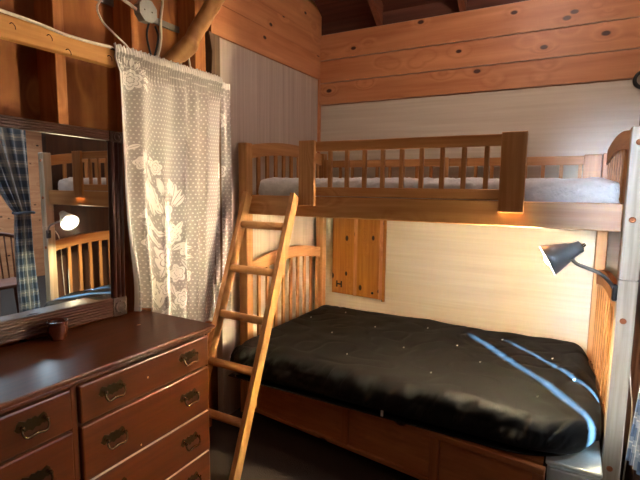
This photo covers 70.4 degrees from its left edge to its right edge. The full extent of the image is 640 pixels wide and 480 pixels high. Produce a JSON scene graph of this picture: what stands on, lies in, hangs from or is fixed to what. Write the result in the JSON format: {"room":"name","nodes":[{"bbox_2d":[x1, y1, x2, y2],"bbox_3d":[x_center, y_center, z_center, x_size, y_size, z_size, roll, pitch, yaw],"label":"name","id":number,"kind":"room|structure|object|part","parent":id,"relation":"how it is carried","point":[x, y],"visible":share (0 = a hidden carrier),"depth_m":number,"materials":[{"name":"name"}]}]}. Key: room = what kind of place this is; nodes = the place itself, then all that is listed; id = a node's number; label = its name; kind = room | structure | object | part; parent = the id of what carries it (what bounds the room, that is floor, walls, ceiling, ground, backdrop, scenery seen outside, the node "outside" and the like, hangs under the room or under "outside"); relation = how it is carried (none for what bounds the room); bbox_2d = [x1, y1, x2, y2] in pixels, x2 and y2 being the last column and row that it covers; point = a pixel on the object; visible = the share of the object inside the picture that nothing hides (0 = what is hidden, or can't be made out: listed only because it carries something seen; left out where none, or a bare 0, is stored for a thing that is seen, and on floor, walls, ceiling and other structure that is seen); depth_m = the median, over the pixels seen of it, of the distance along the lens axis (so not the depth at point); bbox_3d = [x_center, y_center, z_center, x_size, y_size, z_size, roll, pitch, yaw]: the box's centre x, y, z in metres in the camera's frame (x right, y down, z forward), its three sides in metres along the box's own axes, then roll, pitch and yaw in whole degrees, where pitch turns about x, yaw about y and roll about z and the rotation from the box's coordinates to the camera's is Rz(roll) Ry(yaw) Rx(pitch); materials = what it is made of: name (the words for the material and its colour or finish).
{"room":"bedroom","nodes":[
{"label":"bedroom","id":0,"kind":"room"},
{"bbox_2d":[0,0,321,414],"bbox_3d":[-1.200,-1.026,1.757,0.184,4.600,4.750,4,8,29],"label":"wall","id":1,"kind":"structure","parent":0,"point":[270,61],"depth_m":2.94,"materials":[{"name":"brown wood"}]},
{"bbox_2d":[33,0,78,328],"bbox_3d":[-1.129,-0.542,1.927,0.130,3.600,0.044,4,8,29],"label":"trim","id":2,"kind":"structure","parent":1,"relation":"attached to","point":[51,67],"depth_m":1.88,"materials":[{"name":"brown wood"}]},
{"bbox_2d":[0,8,113,48],"bbox_3d":[-1.174,-0.814,1.599,0.041,0.034,1.059,4,8,29],"label":"cable","id":3,"kind":"object","parent":1,"relation":"attached to","point":[1,10],"visible":0.91,"depth_m":1.79,"materials":[{"name":"white plastic"}]},
{"bbox_2d":[0,13,115,67],"bbox_3d":[-1.409,-0.730,1.213,0.040,0.082,1.945,4,8,29],"label":"trim","id":4,"kind":"structure","parent":1,"relation":"attached to","point":[26,33],"depth_m":1.80,"materials":[{"name":"brown wood"}]},
{"bbox_2d":[96,0,127,46],"bbox_3d":[-0.923,-0.990,2.042,0.009,0.255,0.180,4,8,29],"label":"cable","id":5,"kind":"object","parent":1,"relation":"attached to","point":[99,1],"visible":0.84,"depth_m":2.00,"materials":[{"name":"white plastic"}]},
{"bbox_2d":[113,0,146,312],"bbox_3d":[-0.947,-0.578,2.252,0.130,3.600,0.040,4,8,29],"label":"trim","id":6,"kind":"structure","parent":1,"relation":"attached to","point":[125,22],"depth_m":2.23,"materials":[{"name":"brown wood"}]},
{"bbox_2d":[95,0,178,32],"bbox_3d":[-1.470,-1.051,1.358,0.012,0.032,3.000,4,8,29],"label":"trim","id":7,"kind":"structure","parent":1,"relation":"attached to","point":[169,26],"depth_m":2.46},
{"bbox_2d":[134,0,156,23],"bbox_3d":[-0.842,-1.101,2.190,0.048,0.103,0.103,4,8,29],"label":"junction box","id":8,"kind":"object","parent":1,"relation":"attached to","point":[146,12],"visible":1,"depth_m":2.17,"materials":[{"name":"metal"}]},
{"bbox_2d":[122,0,136,10],"bbox_3d":[-0.918,-1.143,2.082,0.161,0.127,0.064,-4,8,-35],"label":"cable","id":9,"kind":"object","parent":8,"relation":"attached to","point":[131,5],"visible":1,"depth_m":2.11,"materials":[{"name":"white plastic"}]},
{"bbox_2d":[146,23,151,55],"bbox_3d":[-0.834,-0.964,2.231,0.012,0.199,0.052,4,8,29],"label":"cable","id":10,"kind":"object","parent":8,"relation":"hanging from","point":[148,24],"visible":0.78,"depth_m":2.21,"materials":[{"name":"black plastic"}]},
{"bbox_2d":[153,26,158,55],"bbox_3d":[-0.817,-0.980,2.258,0.012,0.164,0.043,4,8,29],"label":"cable","id":11,"kind":"object","parent":8,"relation":"hanging from","point":[155,27],"visible":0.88,"depth_m":2.26,"materials":[{"name":"black plastic"}]},
{"bbox_2d":[157,0,163,57],"bbox_3d":[-0.809,-1.114,2.252,0.033,0.573,0.098,4,8,29],"label":"cable","id":12,"kind":"object","parent":1,"relation":"attached to","point":[162,1],"visible":0.73,"depth_m":2.27,"materials":[{"name":"white plastic"}]},
{"bbox_2d":[111,42,222,321],"bbox_3d":[-0.751,-0.206,2.412,0.069,1.428,0.735,4,8,29],"label":"lace curtain","id":13,"kind":"object","parent":1,"relation":"hanging from","point":[171,111],"visible":0.94,"depth_m":2.35,"materials":[{"name":"white fabric"}]},
{"bbox_2d":[177,0,211,426],"bbox_3d":[-0.733,-0.621,2.636,0.130,3.600,0.083,4,8,29],"label":"trim","id":14,"kind":"structure","parent":1,"relation":"attached to","point":[187,9],"depth_m":2.54,"materials":[{"name":"brown wood"}]},
{"bbox_2d":[205,31,222,283],"bbox_3d":[-0.640,-0.464,2.719,0.050,1.472,0.090,4,8,29],"label":"trim","id":15,"kind":"structure","parent":1,"relation":"attached to","point":[212,41],"depth_m":2.66,"materials":[{"name":"brown wood"}]},
{"bbox_2d":[210,82,231,321],"bbox_3d":[-0.606,-0.225,2.754,0.025,1.430,0.204,4,8,29],"label":"lace curtain","id":16,"kind":"object","parent":1,"relation":"hanging from","point":[226,167],"visible":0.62,"depth_m":2.78,"materials":[{"name":"beige fabric"}]},
{"bbox_2d":[317,80,320,153],"bbox_3d":[-0.007,-0.978,3.754,0.018,0.666,0.030,4,8,29],"label":"trim","id":17,"kind":"structure","parent":1,"relation":"attached to","point":[319,81],"depth_m":3.74,"materials":[{"name":"brown wood"}]},
{"bbox_3d":[-0.845,-0.847,2.407,0.125,0.040,0.380,4,8,29],"label":"trim","id":18,"kind":"structure","parent":1,"relation":"attached to","visible":0},
{"bbox_2d":[161,0,224,64],"bbox_3d":[-0.622,-1.575,2.420,0.608,1.476,0.203,-5,9,-42],"label":"branch","id":19,"kind":"object","parent":18,"relation":"on","point":[187,46],"visible":0.71,"depth_m":2.38,"materials":[{"name":"brown wood"}]},
{"bbox_2d":[314,0,445,22],"bbox_3d":[-0.189,-3.240,0.890,2.750,3.884,5.150,4,8,29],"label":"ceiling","id":20,"kind":"structure","parent":0,"point":[330,10],"depth_m":3.51,"materials":[{"name":"brown wood"}]},
{"bbox_2d":[209,407,620,479],"bbox_3d":[1.690,1.400,1.364,6.200,0.060,6.800,4,8,29],"label":"floor","id":21,"kind":"structure","parent":0,"point":[276,450],"depth_m":2.52,"materials":[{"name":"carpet"}]},
{"bbox_2d":[0,310,214,479],"bbox_3d":[-1.004,0.862,1.663,0.513,0.876,1.301,4,8,29],"label":"dresser","id":22,"kind":"object","parent":21,"relation":"on","point":[126,396],"visible":0.99,"depth_m":1.69,"materials":[{"name":"brown wood"}]},
{"bbox_3d":[-0.864,0.564,1.376,0.033,0.053,0.104,4,8,29],"label":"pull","id":23,"kind":"part","parent":22,"relation":"part of","materials":[{"name":"gold metal"}]},
{"bbox_3d":[-0.972,0.586,1.245,0.026,0.138,0.592,4,8,29],"label":"drawer","id":24,"kind":"part","parent":22,"relation":"part of","materials":[{"name":"brown wood"}]},
{"bbox_3d":[-0.974,0.764,1.266,0.026,0.204,0.592,4,8,29],"label":"drawer","id":25,"kind":"part","parent":22,"relation":"part of","materials":[{"name":"brown wood"}]},
{"bbox_3d":[-0.866,0.741,1.397,0.033,0.053,0.104,4,8,29],"label":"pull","id":26,"kind":"part","parent":22,"relation":"part of","materials":[{"name":"gold metal"}]},
{"bbox_2d":[46,318,68,340],"bbox_3d":[-1.057,0.362,1.829,0.081,0.078,0.081,4,8,29],"label":"cup","id":27,"kind":"object","parent":22,"relation":"on","point":[57,329],"visible":1,"depth_m":1.81,"materials":[{"name":"brown ceramic"}]},
{"bbox_2d":[0,114,126,344],"bbox_3d":[-1.201,-0.030,1.659,0.045,0.857,1.122,4,6,29],"label":"dresser mirror","id":28,"kind":"object","parent":22,"relation":"on","point":[62,251],"visible":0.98,"depth_m":1.87,"materials":[{"name":"clear glass"}]},
{"bbox_3d":[-1.197,-0.433,1.623,0.033,0.044,0.974,4,6,29],"label":"rail","id":29,"kind":"part","parent":28,"relation":"part of","materials":[{"name":"wood"}]},
{"bbox_3d":[-1.214,0.351,1.700,0.034,0.086,0.974,4,6,29],"label":"rail","id":30,"kind":"part","parent":28,"relation":"part of","materials":[{"name":"wood"}]},
{"bbox_3d":[-0.950,-0.089,2.116,0.038,0.719,0.066,4,6,29],"label":"rail","id":31,"kind":"part","parent":28,"relation":"part of","materials":[{"name":"wood"}]},
{"bbox_3d":[-0.731,0.537,1.615,0.033,0.053,0.104,4,8,29],"label":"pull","id":32,"kind":"part","parent":22,"relation":"part of","materials":[{"name":"gold metal"}]},
{"bbox_3d":[-0.733,0.715,1.636,0.033,0.053,0.104,4,8,29],"label":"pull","id":33,"kind":"part","parent":22,"relation":"part of","materials":[{"name":"gold metal"}]},
{"bbox_3d":[-0.665,0.525,1.795,0.026,0.138,0.614,4,8,29],"label":"drawer","id":34,"kind":"part","parent":22,"relation":"part of","materials":[{"name":"brown wood"}]},
{"bbox_3d":[-0.667,0.703,1.816,0.026,0.204,0.614,4,8,29],"label":"drawer","id":35,"kind":"part","parent":22,"relation":"part of","materials":[{"name":"brown wood"}]},
{"bbox_3d":[-0.670,0.904,1.839,0.026,0.191,0.614,4,8,29],"label":"drawer","id":36,"kind":"part","parent":22,"relation":"part of","materials":[{"name":"brown wood"}]},
{"bbox_3d":[-0.553,0.501,1.935,0.033,0.053,0.104,4,8,29],"label":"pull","id":37,"kind":"part","parent":22,"relation":"part of","materials":[{"name":"gold metal"}]},
{"bbox_3d":[-0.672,1.093,1.861,0.026,0.179,0.614,4,8,29],"label":"drawer","id":38,"kind":"part","parent":22,"relation":"part of","materials":[{"name":"brown wood"}]},
{"bbox_3d":[-0.555,0.679,1.956,0.033,0.053,0.104,4,8,29],"label":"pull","id":39,"kind":"part","parent":22,"relation":"part of","materials":[{"name":"gold metal"}]},
{"bbox_3d":[-0.557,0.880,1.980,0.033,0.053,0.104,4,8,29],"label":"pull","id":40,"kind":"part","parent":22,"relation":"part of","materials":[{"name":"gold metal"}]},
{"bbox_3d":[-0.559,1.069,2.002,0.033,0.053,0.104,4,8,29],"label":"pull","id":41,"kind":"part","parent":22,"relation":"part of","materials":[{"name":"gold metal"}]},
{"bbox_2d":[208,192,297,479],"bbox_3d":[-0.443,0.469,2.544,0.372,1.464,0.624,4,8,29],"label":"ladder","id":42,"kind":"object","parent":21,"relation":"on","point":[231,266],"visible":0.91,"depth_m":2.53,"materials":[{"name":"brown wood"}]},
{"bbox_3d":[-0.591,0.458,2.625,0.033,1.464,0.624,4,8,29],"label":"ladder rail","id":43,"kind":"part","parent":42,"relation":"part of","materials":[{"name":"brown wood"}]},
{"bbox_2d":[248,382,545,479],"bbox_3d":[0.469,1.005,2.860,1.746,0.347,1.247,4,8,29],"label":"platform bed","id":44,"kind":"object","parent":21,"relation":"on","point":[421,454],"visible":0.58,"depth_m":2.30,"materials":[{"name":"brown wood"}]},
{"bbox_3d":[-0.136,0.983,2.694,0.652,0.225,0.012,6,8,36],"label":"panel","id":45,"kind":"part","parent":44,"relation":"part of","materials":[{"name":"brown wood"}]},
{"bbox_3d":[0.241,1.140,2.425,1.720,0.025,0.030,6,8,36],"label":"kick rail","id":46,"kind":"part","parent":44,"relation":"part of","materials":[{"name":"brown wood"}]},
{"bbox_3d":[0.350,1.030,2.342,0.465,0.225,0.012,6,8,36],"label":"panel","id":47,"kind":"part","parent":44,"relation":"part of","materials":[{"name":"brown wood"}]},
{"bbox_3d":[0.244,0.899,2.397,1.720,0.030,0.030,6,8,36],"label":"rail","id":48,"kind":"part","parent":44,"relation":"part of","materials":[{"name":"brown wood"}]},
{"bbox_3d":[0.740,1.068,2.060,0.410,0.225,0.012,6,8,36],"label":"panel","id":49,"kind":"part","parent":44,"relation":"part of","materials":[{"name":"brown wood"}]},
{"bbox_3d":[0.565,0.830,2.812,1.915,0.010,1.185,4,8,29],"label":"plastic sheet","id":50,"kind":"object","parent":44,"relation":"on","visible":0},
{"bbox_2d":[230,305,600,453],"bbox_3d":[0.568,0.725,2.792,1.950,0.197,1.254,4,8,29],"label":"mattress","id":51,"kind":"object","parent":50,"relation":"on","point":[540,394],"visible":0.99,"depth_m":2.41,"materials":[{"name":"black fabric"}]},
{"bbox_2d":[238,126,639,479],"bbox_3d":[0.649,0.274,2.871,2.108,1.800,1.102,4,8,29],"label":"bunk bed","id":52,"kind":"object","parent":21,"relation":"on","point":[611,323],"visible":0.84,"depth_m":2.33,"materials":[{"name":"brown wood"}]},
{"bbox_3d":[-0.478,0.270,2.945,0.065,1.765,0.065,4,8,29],"label":"post","id":53,"kind":"part","parent":52,"relation":"part of","materials":[{"name":"brown wood"}]},
{"bbox_3d":[-0.236,0.120,3.368,0.028,0.140,0.937,4,8,29],"label":"arched rail","id":54,"kind":"part","parent":52,"relation":"part of","materials":[{"name":"brown wood"}]},
{"bbox_3d":[-0.227,-0.625,3.281,0.028,0.130,0.937,4,8,29],"label":"arched rail","id":55,"kind":"part","parent":52,"relation":"part of","materials":[{"name":"brown wood"}]},
{"bbox_3d":[0.007,0.173,3.814,0.065,1.765,0.065,4,8,29],"label":"post","id":56,"kind":"part","parent":52,"relation":"part of","materials":[{"name":"brown wood"}]},
{"bbox_3d":[0.417,-0.246,2.368,1.190,0.050,0.030,4,8,29],"label":"guard rail","id":57,"kind":"part","parent":52,"relation":"part of","materials":[{"name":"brown wood"}]},
{"bbox_3d":[0.420,-0.496,2.339,1.190,0.055,0.030,4,8,29],"label":"guard rail","id":58,"kind":"part","parent":52,"relation":"part of","materials":[{"name":"brown wood"}]},
{"bbox_2d":[258,177,619,202],"bbox_3d":[0.661,-0.301,2.806,1.952,0.164,0.931,4,8,29],"label":"mattress","id":59,"kind":"object","parent":52,"relation":"on","point":[592,189],"visible":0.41,"depth_m":2.13,"materials":[{"name":"white fabric"}]},
{"bbox_3d":[0.882,-0.552,3.236,1.921,0.055,0.030,4,8,29],"label":"guard rail","id":60,"kind":"part","parent":52,"relation":"part of","materials":[{"name":"brown wood"}]},
{"bbox_2d":[539,241,617,300],"bbox_3d":[1.131,0.126,2.000,0.308,0.239,0.145,4,8,29],"label":"lamp","id":61,"kind":"object","parent":52,"relation":"attached to","point":[557,256],"visible":1,"depth_m":1.99,"materials":[{"name":"grey metal"}]},
{"bbox_3d":[1.074,0.081,2.027,0.178,0.158,0.145,4,8,29],"label":"lamp shade","id":62,"kind":"part","parent":61,"relation":"part of","materials":[{"name":"grey metal"}]},
{"bbox_3d":[1.516,0.856,2.459,0.028,0.080,0.965,4,7,26],"label":"rail","id":63,"kind":"part","parent":52,"relation":"part of","materials":[{"name":"brown wood"}]},
{"bbox_3d":[1.748,0.328,2.861,0.062,1.720,0.065,4,8,29],"label":"post","id":64,"kind":"part","parent":52,"relation":"part of","materials":[{"name":"brown wood"}]},
{"bbox_3d":[1.523,0.255,2.388,0.028,0.140,0.965,4,7,26],"label":"arched rail","id":65,"kind":"part","parent":52,"relation":"part of","materials":[{"name":"brown wood"}]},
{"bbox_3d":[1.531,-0.472,2.303,0.028,0.135,0.965,4,7,26],"label":"arched rail","id":66,"kind":"part","parent":52,"relation":"part of","materials":[{"name":"brown wood"}]},
{"bbox_3d":[1.294,0.412,1.942,0.070,1.757,0.070,4,8,29],"label":"post","id":67,"kind":"part","parent":52,"relation":"part of","materials":[{"name":"brown wood"}]},
{"bbox_2d":[622,367,632,479],"bbox_3d":[1.383,0.719,2.061,0.171,1.083,0.031,-4,8,-33],"label":"lamp cord","id":68,"kind":"object","parent":52,"relation":"hanging from","point":[630,367],"visible":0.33,"depth_m":2.10,"materials":[{"name":"white plastic"}]},
{"bbox_2d":[546,441,602,479],"bbox_3d":[1.182,1.099,2.139,0.210,0.345,0.507,4,8,29],"label":"storage bin","id":69,"kind":"object","parent":21,"relation":"on","point":[586,464],"visible":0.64,"depth_m":1.93,"materials":[{"name":"white plastic"}]},
{"bbox_3d":[1.064,1.048,1.917,0.177,0.135,0.017,4,8,29],"label":"drawer","id":70,"kind":"part","parent":69,"relation":"part of","materials":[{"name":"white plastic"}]},
{"bbox_2d":[320,0,639,352],"bbox_3d":[0.930,-0.362,3.379,2.700,2.950,0.134,4,8,29],"label":"wall","id":71,"kind":"structure","parent":0,"point":[560,72],"depth_m":3.16,"materials":[{"name":"beige wood"}]},
{"bbox_2d":[332,218,386,301],"bbox_3d":[0.306,0.076,3.668,0.485,0.800,0.037,5,8,33],"label":"hatch","id":72,"kind":"object","parent":71,"relation":"attached to","point":[359,245],"visible":0.79,"depth_m":3.67,"materials":[{"name":"brown wood"}]},
{"bbox_2d":[368,0,382,25],"bbox_3d":[-0.089,-2.307,2.358,0.044,1.609,2.280,4,8,29],"label":"ceiling beam","id":73,"kind":"structure","parent":71,"relation":"attached to","point":[376,6],"depth_m":3.36,"materials":[{"name":"brown wood"}]},
{"bbox_2d":[457,0,466,11],"bbox_3d":[0.448,-2.266,2.063,0.044,1.609,2.280,4,8,29],"label":"trim","id":74,"kind":"structure","parent":71,"relation":"attached to","point":[462,4],"depth_m":3.11,"materials":[{"name":"brown wood"}]},
{"bbox_2d":[633,71,639,88],"bbox_3d":[1.910,-0.947,2.675,0.109,0.109,0.026,4,8,29],"label":"round gauge","id":75,"kind":"object","parent":71,"relation":"attached to","point":[636,79],"visible":1,"depth_m":2.69,"materials":[{"name":"black metal"}]},
{"bbox_2d":[620,121,639,479],"bbox_3d":[0.809,-0.870,0.626,0.065,4.600,4.800,4,8,29],"label":"wall","id":76,"kind":"structure","parent":0,"point":[630,474],"depth_m":2.24,"materials":[{"name":"brown wood"}]},
{"bbox_2d":[625,388,639,474],"bbox_3d":[1.168,0.117,1.472,0.111,1.691,1.028,4,8,29],"label":"plaid curtain","id":77,"kind":"object","parent":76,"relation":"hanging from","point":[633,451],"visible":1,"depth_m":1.85,"materials":[{"name":"fabric"}]}
]}

